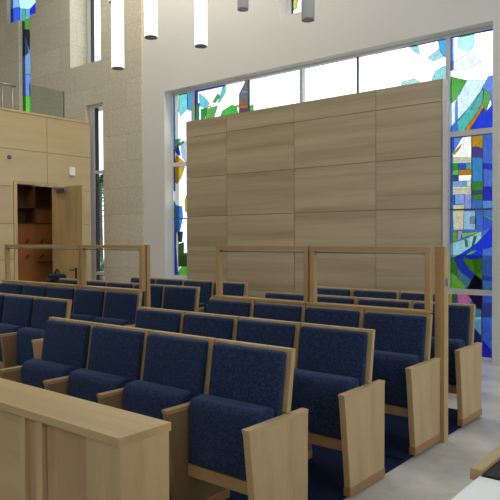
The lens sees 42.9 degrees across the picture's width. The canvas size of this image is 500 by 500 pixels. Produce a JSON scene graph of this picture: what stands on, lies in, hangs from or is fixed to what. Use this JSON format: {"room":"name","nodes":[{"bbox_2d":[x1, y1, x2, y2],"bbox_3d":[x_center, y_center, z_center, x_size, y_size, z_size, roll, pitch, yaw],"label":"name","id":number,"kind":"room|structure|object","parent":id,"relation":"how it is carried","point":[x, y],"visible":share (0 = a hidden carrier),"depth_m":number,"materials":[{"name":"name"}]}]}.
{"room":"house of worship","nodes":[
{"label":"house of worship","id":0,"kind":"room"},
{"bbox_2d":[0,107,90,283],"bbox_3d":[-6.976,-0.493,7.998,0.158,3.840,11.920,1,1,39],"label":"wall","id":1,"kind":"structure","parent":0,"point":[42,148],"depth_m":11.65,"materials":[{"name":"brown wood"}]},
{"bbox_2d":[13,181,83,279],"bbox_3d":[-3.636,0.059,11.418,0.970,2.575,0.895,1,1,39],"label":"door","id":2,"kind":"structure","parent":1,"relation":"in","point":[67,201],"depth_m":11.64,"materials":[{"name":"brown wood"}]},
{"bbox_2d":[63,91,64,117],"bbox_3d":[-3.783,-2.762,11.869,0.024,0.520,0.735,1,1,39],"label":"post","id":3,"kind":"object","parent":1,"relation":"on","point":[63,91],"visible":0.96,"depth_m":12.14,"materials":[{"name":"silver metal"}]},
{"bbox_2d":[69,167,74,175],"bbox_3d":[-3.411,-1.509,12.190,0.030,0.160,0.120,1,1,39],"label":"alarm box","id":4,"kind":"object","parent":1,"relation":"attached to","point":[71,169],"visible":1,"depth_m":12.18,"materials":[{"name":"white plastic"}]},
{"bbox_2d":[0,0,143,282],"bbox_3d":[-4.284,-2.692,13.553,6.130,8.000,0.160,1,1,39],"label":"stone wall","id":5,"kind":"structure","parent":0,"point":[54,70],"depth_m":12.24,"materials":[{"name":"stone"}]},
{"bbox_2d":[10,0,35,111],"bbox_3d":[-4.992,-4.500,14.107,1.161,4.200,0.010,1,1,39],"label":"window","id":6,"kind":"structure","parent":5,"relation":"in","point":[20,10],"depth_m":14.10,"materials":[{"name":"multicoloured glass"}]},
{"bbox_2d":[90,104,103,280],"bbox_3d":[-2.951,-0.814,12.579,0.540,4.110,0.080,1,1,39],"label":"window","id":7,"kind":"structure","parent":5,"relation":"in","point":[94,110],"depth_m":12.64,"materials":[{"name":"grey metal"}]},
{"bbox_2d":[76,0,102,110],"bbox_3d":[-4.115,-2.697,13.758,6.130,8.000,0.370,1,1,39],"label":"stone wall","id":8,"kind":"structure","parent":0,"point":[81,5],"depth_m":13.11,"materials":[{"name":"stone"}]},
{"bbox_2d":[87,0,94,62],"bbox_3d":[-2.979,-5.141,12.918,0.990,2.910,0.080,1,1,39],"label":"window","id":9,"kind":"structure","parent":8,"relation":"in","point":[90,3],"depth_m":13.16,"materials":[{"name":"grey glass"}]},
{"bbox_2d":[142,0,499,364],"bbox_3d":[3.330,-2.608,7.462,13.370,8.000,0.350,1,1,39],"label":"wall","id":10,"kind":"structure","parent":0,"point":[262,39],"depth_m":9.80,"materials":[{"name":"white paint"}]},
{"bbox_2d":[286,0,297,14],"bbox_3d":[0.786,-4.123,9.551,0.580,1.230,0.060,1,1,39],"label":"window","id":11,"kind":"structure","parent":10,"relation":"in","point":[291,5],"depth_m":9.67,"materials":[{"name":"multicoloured glass"}]},
{"bbox_2d":[171,25,492,362],"bbox_3d":[0.831,-0.703,9.598,5.710,4.130,0.070,1,1,39],"label":"window","id":12,"kind":"structure","parent":10,"relation":"in","point":[470,124],"depth_m":8.06,"materials":[{"name":"multicoloured glass"}]},
{"bbox_2d":[493,358,499,366],"bbox_3d":[5.662,1.377,5.401,7.080,0.090,0.015,1,1,39],"label":"baseboard","id":13,"kind":"structure","parent":10,"relation":"attached to","point":[496,362],"depth_m":7.62,"materials":[{"name":"grey metal"}]},
{"bbox_2d":[344,361,499,499],"bbox_3d":[-2.781,1.543,4.908,19.500,0.150,12.400,1,1,39],"label":"floor","id":14,"kind":"structure","parent":0,"point":[441,471],"depth_m":4.39,"materials":[{"name":"stone"}]},
{"bbox_2d":[17,185,52,281],"bbox_3d":[-4.324,0.017,12.580,0.530,2.620,1.450,1,1,39],"label":"tall cabinet","id":15,"kind":"object","parent":14,"relation":"on","point":[34,204],"visible":0.46,"depth_m":12.63,"materials":[{"name":"brown wood"}]},
{"bbox_2d":[0,378,170,499],"bbox_3d":[-1.672,1.052,3.292,3.400,0.885,0.238,1,1,39],"label":"wooden partition","id":16,"kind":"object","parent":14,"relation":"on","point":[54,445],"depth_m":2.35,"materials":[{"name":"brown wood"}]},
{"bbox_2d":[169,444,403,499],"bbox_3d":[-0.453,1.464,4.405,2.375,0.008,1.880,1,1,39],"label":"carpet","id":17,"kind":"structure","parent":14,"relation":"on","point":[325,467],"depth_m":4.14,"materials":[{"name":"blue carpet"}]},
{"bbox_2d":[0,317,96,394],"bbox_3d":[-1.383,0.985,4.486,0.610,0.955,0.506,1,1,39],"label":"chair","id":18,"kind":"object","parent":17,"relation":"on","point":[66,342],"visible":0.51,"depth_m":4.47,"materials":[{"name":"blue fabric"}]},
{"bbox_2d":[68,323,150,409],"bbox_3d":[-0.937,0.990,4.120,0.580,0.955,0.506,1,1,39],"label":"chair","id":19,"kind":"object","parent":17,"relation":"on","point":[117,352],"visible":0.44,"depth_m":4.10,"materials":[{"name":"blue fabric"}]},
{"bbox_2d":[135,307,185,333],"bbox_3d":[-0.827,0.969,5.162,0.610,0.955,0.506,1,1,39],"label":"chair","id":20,"kind":"object","parent":17,"relation":"on","point":[168,320],"visible":0.16,"depth_m":5.20,"materials":[{"name":"blue fabric"}]},
{"bbox_2d":[123,330,229,499],"bbox_3d":[-0.503,0.995,3.764,0.580,0.955,0.506,1,1,39],"label":"chair","id":21,"kind":"object","parent":17,"relation":"on","point":[177,366],"visible":0.62,"depth_m":3.70,"materials":[{"name":"blue fabric"}]},
{"bbox_2d":[182,311,239,340],"bbox_3d":[-0.382,0.974,4.796,0.580,0.955,0.506,1,1,39],"label":"chair","id":22,"kind":"object","parent":17,"relation":"on","point":[219,326],"visible":0.14,"depth_m":4.84,"materials":[{"name":"blue fabric"}]},
{"bbox_2d":[188,339,307,499],"bbox_3d":[-0.068,1.000,3.407,0.580,0.955,0.506,1,1,39],"label":"chair","id":23,"kind":"object","parent":17,"relation":"on","point":[245,436],"visible":1,"depth_m":3.34,"materials":[{"name":"blue fabric"}]},
{"bbox_2d":[236,317,311,458],"bbox_3d":[0.053,0.979,4.440,0.580,0.955,0.506,1,1,39],"label":"chair","id":24,"kind":"object","parent":17,"relation":"on","point":[281,333],"visible":0.12,"depth_m":4.47,"materials":[{"name":"blue fabric"}]},
{"bbox_2d":[291,323,384,497],"bbox_3d":[0.487,0.984,4.083,0.580,0.955,0.506,1,1,39],"label":"chair","id":25,"kind":"object","parent":17,"relation":"on","point":[332,378],"visible":0.89,"depth_m":4.00,"materials":[{"name":"blue fabric"}]},
{"bbox_2d":[186,78,447,297],"bbox_3d":[0.642,-0.278,8.488,4.055,3.325,0.140,1,1,39],"label":"wall","id":26,"kind":"structure","parent":14,"relation":"on","point":[368,168],"depth_m":8.12,"materials":[{"name":"brown wood"}]},
{"bbox_2d":[384,408,461,461],"bbox_3d":[0.610,1.428,5.699,2.375,0.020,1.470,1,1,39],"label":"carpet","id":27,"kind":"structure","parent":14,"relation":"on","point":[396,428],"depth_m":4.96,"materials":[{"name":"blue carpet"}]},
{"bbox_2d":[207,298,254,317],"bbox_3d":[-0.266,0.942,5.846,0.610,0.955,0.506,1,1,39],"label":"chair","id":28,"kind":"object","parent":27,"relation":"on","point":[242,308],"visible":0.12,"depth_m":5.88,"materials":[{"name":"blue fabric"}]},
{"bbox_2d":[253,301,306,322],"bbox_3d":[0.180,0.947,5.480,0.580,0.955,0.506,1,1,39],"label":"chair","id":29,"kind":"object","parent":27,"relation":"on","point":[265,310],"visible":0.1,"depth_m":5.53,"materials":[{"name":"blue fabric"}]},
{"bbox_2d":[212,246,309,304],"bbox_3d":[0.083,0.212,5.787,1.068,0.497,0.100,1,1,39],"label":"divider","id":30,"kind":"object","parent":29,"relation":"on","point":[305,250],"visible":0.96,"depth_m":5.73,"materials":[{"name":"brown wood"}]},
{"bbox_2d":[265,291,303,300],"bbox_3d":[0.296,0.926,6.530,0.610,0.955,0.506,1,1,39],"label":"chair","id":31,"kind":"object","parent":27,"relation":"on","point":[269,294],"visible":0.04,"depth_m":6.60,"materials":[{"name":"blue fabric"}]},
{"bbox_2d":[305,305,365,327],"bbox_3d":[0.614,0.952,5.123,0.580,0.955,0.506,1,1,39],"label":"chair","id":32,"kind":"object","parent":27,"relation":"on","point":[336,316],"visible":0.14,"depth_m":5.17,"materials":[{"name":"blue fabric"}]},
{"bbox_2d":[317,294,358,304],"bbox_3d":[0.742,0.931,6.163,0.580,0.955,0.506,1,1,39],"label":"chair","id":33,"kind":"object","parent":27,"relation":"on","point":[320,298],"visible":0.09,"depth_m":6.20,"materials":[{"name":"blue fabric"}]},
{"bbox_2d":[358,297,413,309],"bbox_3d":[1.176,0.936,5.807,0.580,0.955,0.506,1,1,39],"label":"chair","id":34,"kind":"object","parent":27,"relation":"on","point":[396,303],"visible":0.14,"depth_m":5.87,"materials":[{"name":"blue fabric"}]},
{"bbox_2d":[364,310,440,455],"bbox_3d":[1.049,0.957,4.766,0.580,0.955,0.506,1,1,39],"label":"chair","id":35,"kind":"object","parent":27,"relation":"on","point":[402,344],"visible":0.75,"depth_m":4.67,"materials":[{"name":"blue fabric"}]},
{"bbox_2d":[413,301,481,425],"bbox_3d":[1.610,0.941,5.450,0.580,0.955,0.506,1,1,39],"label":"chair","id":36,"kind":"object","parent":27,"relation":"on","point":[464,355],"visible":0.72,"depth_m":5.33,"materials":[{"name":"beige wood"}]},
{"bbox_2d":[435,246,447,442],"bbox_3d":[1.453,0.712,4.815,0.083,1.478,0.074,1,1,39],"label":"post","id":37,"kind":"object","parent":14,"relation":"on","point":[441,252],"visible":0.93,"depth_m":4.79,"materials":[{"name":"brown wood"}]},
{"bbox_2d":[306,246,432,313],"bbox_3d":[0.928,0.222,5.093,1.083,0.497,0.100,1,1,39],"label":"divider","id":38,"kind":"object","parent":37,"relation":"attached to","point":[427,251],"visible":1,"depth_m":5.01,"materials":[{"name":"brown wood"}]},
{"bbox_2d":[451,445,499,499],"bbox_3d":[1.278,1.063,1.628,1.232,0.900,1.900,1,1,39],"label":"desk","id":39,"kind":"object","parent":14,"relation":"on","point":[485,473],"visible":1,"depth_m":1.74,"materials":[{"name":"brown wood"}]},
{"bbox_2d":[470,445,499,480],"bbox_3d":[1.487,0.658,1.877,1.232,0.100,1.235,1,1,39],"label":"table","id":40,"kind":"object","parent":39,"relation":"on","point":[488,468],"depth_m":1.80,"materials":[{"name":"brown wood"}]},
{"bbox_3d":[-2.935,0.952,9.707,0.400,0.850,0.360,1,1,39],"label":"side table","id":41,"kind":"object","parent":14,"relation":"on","visible":0},
{"bbox_2d":[46,269,66,282],"bbox_3d":[-2.947,0.407,9.685,0.300,0.240,0.210,1,1,39],"label":"camera bag","id":42,"kind":"object","parent":41,"relation":"on","point":[54,277],"visible":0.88,"depth_m":9.62,"materials":[{"name":"fabric"}]},
{"bbox_3d":[1.191,1.404,6.820,1.850,0.020,1.000,1,1,39],"label":"trim","id":43,"kind":"structure","parent":14,"relation":"on","visible":0},
{"bbox_2d":[317,286,354,296],"bbox_3d":[0.858,0.910,7.213,0.610,0.955,0.506,1,1,39],"label":"chair","id":44,"kind":"object","parent":43,"relation":"on","point":[336,291],"visible":0.05,"depth_m":7.24,"materials":[{"name":"blue fabric"}]},
{"bbox_2d":[354,288,400,299],"bbox_3d":[1.303,0.915,6.847,0.580,0.955,0.506,1,1,39],"label":"chair","id":45,"kind":"object","parent":43,"relation":"on","point":[369,293],"visible":0.14,"depth_m":6.90,"materials":[{"name":"blue fabric"}]},
{"bbox_2d":[400,291,451,302],"bbox_3d":[1.738,0.920,6.491,0.580,0.955,0.506,1,1,39],"label":"chair","id":46,"kind":"object","parent":43,"relation":"on","point":[404,295],"visible":0.06,"depth_m":6.62,"materials":[{"name":"blue fabric"}]},
{"bbox_3d":[-2.887,1.427,6.889,3.020,0.008,1.130,1,1,39],"label":"trim","id":47,"kind":"structure","parent":14,"relation":"on","visible":0},
{"bbox_2d":[0,293,7,368],"bbox_3d":[-2.885,0.946,6.852,0.580,0.955,0.506,1,1,39],"label":"chair","id":48,"kind":"object","parent":47,"relation":"on","point":[2,295],"visible":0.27,"depth_m":6.78,"materials":[{"name":"blue fabric"}]},
{"bbox_2d":[0,294,38,368],"bbox_3d":[-2.451,0.951,6.496,0.580,0.955,0.506,1,1,39],"label":"chair","id":49,"kind":"object","parent":47,"relation":"on","point":[17,309],"visible":0.44,"depth_m":6.42,"materials":[{"name":"blue fabric"}]},
{"bbox_2d":[17,297,71,365],"bbox_3d":[-2.017,0.956,6.139,0.580,0.955,0.506,1,1,39],"label":"chair","id":50,"kind":"object","parent":47,"relation":"on","point":[29,339],"visible":0.48,"depth_m":6.14,"materials":[{"name":"blue fabric"}]},
{"bbox_3d":[-1.744,1.389,8.279,3.020,0.020,2.470,1,1,39],"label":"trim","id":51,"kind":"structure","parent":14,"relation":"on","visible":0},
{"bbox_2d":[0,282,25,294],"bbox_3d":[-3.204,0.908,8.259,0.610,0.955,0.506,1,1,39],"label":"chair","id":52,"kind":"object","parent":51,"relation":"on","point":[5,287],"visible":0.18,"depth_m":8.29,"materials":[{"name":"blue fabric"}]},
{"bbox_2d":[1,244,80,286],"bbox_3d":[-2.659,0.181,8.039,1.670,0.497,0.100,1,1,39],"label":"divider","id":53,"kind":"object","parent":52,"relation":"on","point":[7,246],"visible":0.95,"depth_m":8.02,"materials":[{"name":"brown wood"}]},
{"bbox_2d":[22,283,49,296],"bbox_3d":[-2.758,0.913,7.893,0.580,0.955,0.506,1,1,39],"label":"chair","id":54,"kind":"object","parent":51,"relation":"on","point":[39,290],"visible":0.12,"depth_m":7.94,"materials":[{"name":"blue fabric"}]},
{"bbox_2d":[47,285,77,312],"bbox_3d":[-2.324,0.918,7.536,0.580,0.955,0.506,1,1,39],"label":"chair","id":55,"kind":"object","parent":51,"relation":"on","point":[61,292],"visible":0.12,"depth_m":7.57,"materials":[{"name":"blue fabric"}]},
{"bbox_2d":[57,278,76,284],"bbox_3d":[-2.642,0.892,8.942,0.610,0.955,0.506,1,1,39],"label":"chair","id":56,"kind":"object","parent":51,"relation":"on","point":[61,280],"visible":0.09,"depth_m":9.03,"materials":[{"name":"blue fabric"}]},
{"bbox_2d":[70,287,107,321],"bbox_3d":[-1.889,0.923,7.179,0.580,0.955,0.506,1,1,39],"label":"chair","id":57,"kind":"object","parent":51,"relation":"on","point":[89,303],"visible":0.25,"depth_m":7.19,"materials":[{"name":"blue fabric"}]},
{"bbox_2d":[77,245,145,291],"bbox_3d":[-1.577,0.193,7.151,1.090,0.497,0.100,1,1,39],"label":"divider","id":58,"kind":"object","parent":57,"relation":"on","point":[141,248],"visible":1,"depth_m":7.04,"materials":[{"name":"brown wood"}]},
{"bbox_2d":[86,280,107,286],"bbox_3d":[-2.196,0.898,8.576,0.580,0.955,0.506,1,1,39],"label":"chair","id":59,"kind":"object","parent":51,"relation":"on","point":[88,282],"visible":0.08,"depth_m":8.61,"materials":[{"name":"blue fabric"}]},
{"bbox_2d":[92,290,142,326],"bbox_3d":[-1.455,0.928,6.823,0.580,0.955,0.506,1,1,39],"label":"chair","id":60,"kind":"object","parent":51,"relation":"on","point":[120,307],"visible":0.32,"depth_m":6.82,"materials":[{"name":"blue fabric"}]},
{"bbox_2d":[106,281,135,288],"bbox_3d":[-1.762,0.903,8.220,0.580,0.955,0.506,1,1,39],"label":"chair","id":61,"kind":"object","parent":51,"relation":"on","point":[110,283],"visible":0.16,"depth_m":8.28,"materials":[{"name":"blue fabric"}]},
{"bbox_2d":[130,277,157,283],"bbox_3d":[-1.646,0.882,9.270,0.610,0.955,0.506,1,1,39],"label":"chair","id":62,"kind":"object","parent":51,"relation":"on","point":[133,279],"visible":0.09,"depth_m":9.38,"materials":[{"name":"blue fabric"}]},
{"bbox_2d":[144,245,149,306],"bbox_3d":[-1.115,0.683,6.905,0.056,1.478,0.044,1,1,39],"label":"post","id":63,"kind":"object","parent":51,"relation":"on","point":[147,247],"visible":0.36,"depth_m":6.88,"materials":[{"name":"brown wood"}]},
{"bbox_2d":[134,283,165,308],"bbox_3d":[-1.328,0.907,7.863,0.580,0.955,0.506,1,1,39],"label":"chair","id":64,"kind":"object","parent":51,"relation":"on","point":[156,290],"visible":0.12,"depth_m":7.82,"materials":[{"name":"blue fabric"}]},
{"bbox_2d":[156,278,185,285],"bbox_3d":[-1.200,0.887,8.903,0.580,0.955,0.506,1,1,39],"label":"chair","id":65,"kind":"object","parent":51,"relation":"on","point":[163,281],"visible":0.12,"depth_m":8.96,"materials":[{"name":"blue fabric"}]},
{"bbox_2d":[163,285,199,311],"bbox_3d":[-0.893,0.912,7.506,0.580,0.955,0.506,1,1,39],"label":"chair","id":66,"kind":"object","parent":51,"relation":"on","point":[183,298],"visible":0.19,"depth_m":7.54,"materials":[{"name":"blue fabric"}]},
{"bbox_2d":[184,279,214,312],"bbox_3d":[-0.766,0.892,8.547,0.580,0.955,0.506,1,1,39],"label":"chair","id":67,"kind":"object","parent":51,"relation":"on","point":[206,287],"visible":0.25,"depth_m":8.51,"materials":[{"name":"blue fabric"}]},
{"bbox_2d":[204,281,247,312],"bbox_3d":[-0.332,0.897,8.190,0.580,0.955,0.506,1,1,39],"label":"chair","id":68,"kind":"object","parent":51,"relation":"on","point":[229,288],"visible":0.16,"depth_m":8.20,"materials":[{"name":"blue fabric"}]},
{"bbox_3d":[-2.816,-6.630,4.751,19.500,0.200,12.400,1,1,39],"label":"ceiling","id":69,"kind":"structure","parent":0,"visible":0},
{"bbox_2d":[111,0,123,69],"bbox_3d":[-1.533,-4.337,7.296,0.145,4.495,0.145,1,1,39],"label":"pendant lamp","id":70,"kind":"object","parent":69,"relation":"hanging from","point":[117,6],"visible":1,"depth_m":7.27,"materials":[{"name":"grey"}]},
{"bbox_2d":[144,0,157,39],"bbox_3d":[-1.070,-4.424,6.773,0.145,4.305,0.145,1,1,39],"label":"pendant lamp","id":71,"kind":"object","parent":69,"relation":"hanging from","point":[150,6],"visible":1,"depth_m":6.75,"materials":[{"name":"grey"}]},
{"bbox_2d":[194,0,206,48],"bbox_3d":[-0.554,-4.421,7.026,0.145,4.325,0.145,1,1,39],"label":"pendant lamp","id":72,"kind":"object","parent":69,"relation":"hanging from","point":[200,6],"visible":1,"depth_m":7.00,"materials":[{"name":"grey"}]},
{"bbox_2d":[237,0,248,11],"bbox_3d":[-0.095,-4.801,7.915,0.145,3.603,0.145,1,1,39],"label":"pendant lamp","id":73,"kind":"object","parent":69,"relation":"hanging from","point":[242,5],"visible":1,"depth_m":7.90,"materials":[{"name":"grey metal"}]},
{"bbox_2d":[301,0,314,22],"bbox_3d":[0.612,-4.521,6.774,0.145,4.125,0.145,1,1,39],"label":"pendant lamp","id":74,"kind":"object","parent":69,"relation":"hanging from","point":[307,6],"visible":1,"depth_m":6.76,"materials":[{"name":"grey metal"}]},
{"bbox_3d":[-8.763,-1.893,9.433,4.450,0.200,11.920,1,1,39],"label":"floor","id":75,"kind":"structure","parent":0,"visible":0},
{"bbox_2d":[0,82,15,108],"bbox_3d":[-4.405,-2.539,11.540,0.044,0.972,0.330,1,1,39],"label":"metal handrail","id":76,"kind":"object","parent":75,"relation":"on","point":[1,83],"visible":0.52,"depth_m":11.49,"materials":[{"name":"silver metal"}]},
{"label":"outside","id":77,"kind":"structure","parent":0,"visible":0},
{"bbox_3d":[12.022,1.113,34.352,65.000,0.150,51.700,1,1,39],"label":"ground","id":78,"kind":"structure","parent":77,"visible":0},
{"bbox_2d":[99,174,103,280],"bbox_3d":[-4.659,-0.571,20.175,3.046,3.909,2.921,1,1,39],"label":"palm","id":79,"kind":"object","parent":78,"relation":"on","point":[101,175],"visible":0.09,"depth_m":20.13,"materials":[{"name":"green plant"}]},
{"bbox_2d":[100,261,103,280],"bbox_3d":[-3.641,0.766,15.895,2.881,1.411,3.067,-1,1,-30],"label":"palm","id":80,"kind":"object","parent":78,"relation":"on","point":[101,263],"visible":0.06,"depth_m":15.73,"materials":[{"name":"green plant"}]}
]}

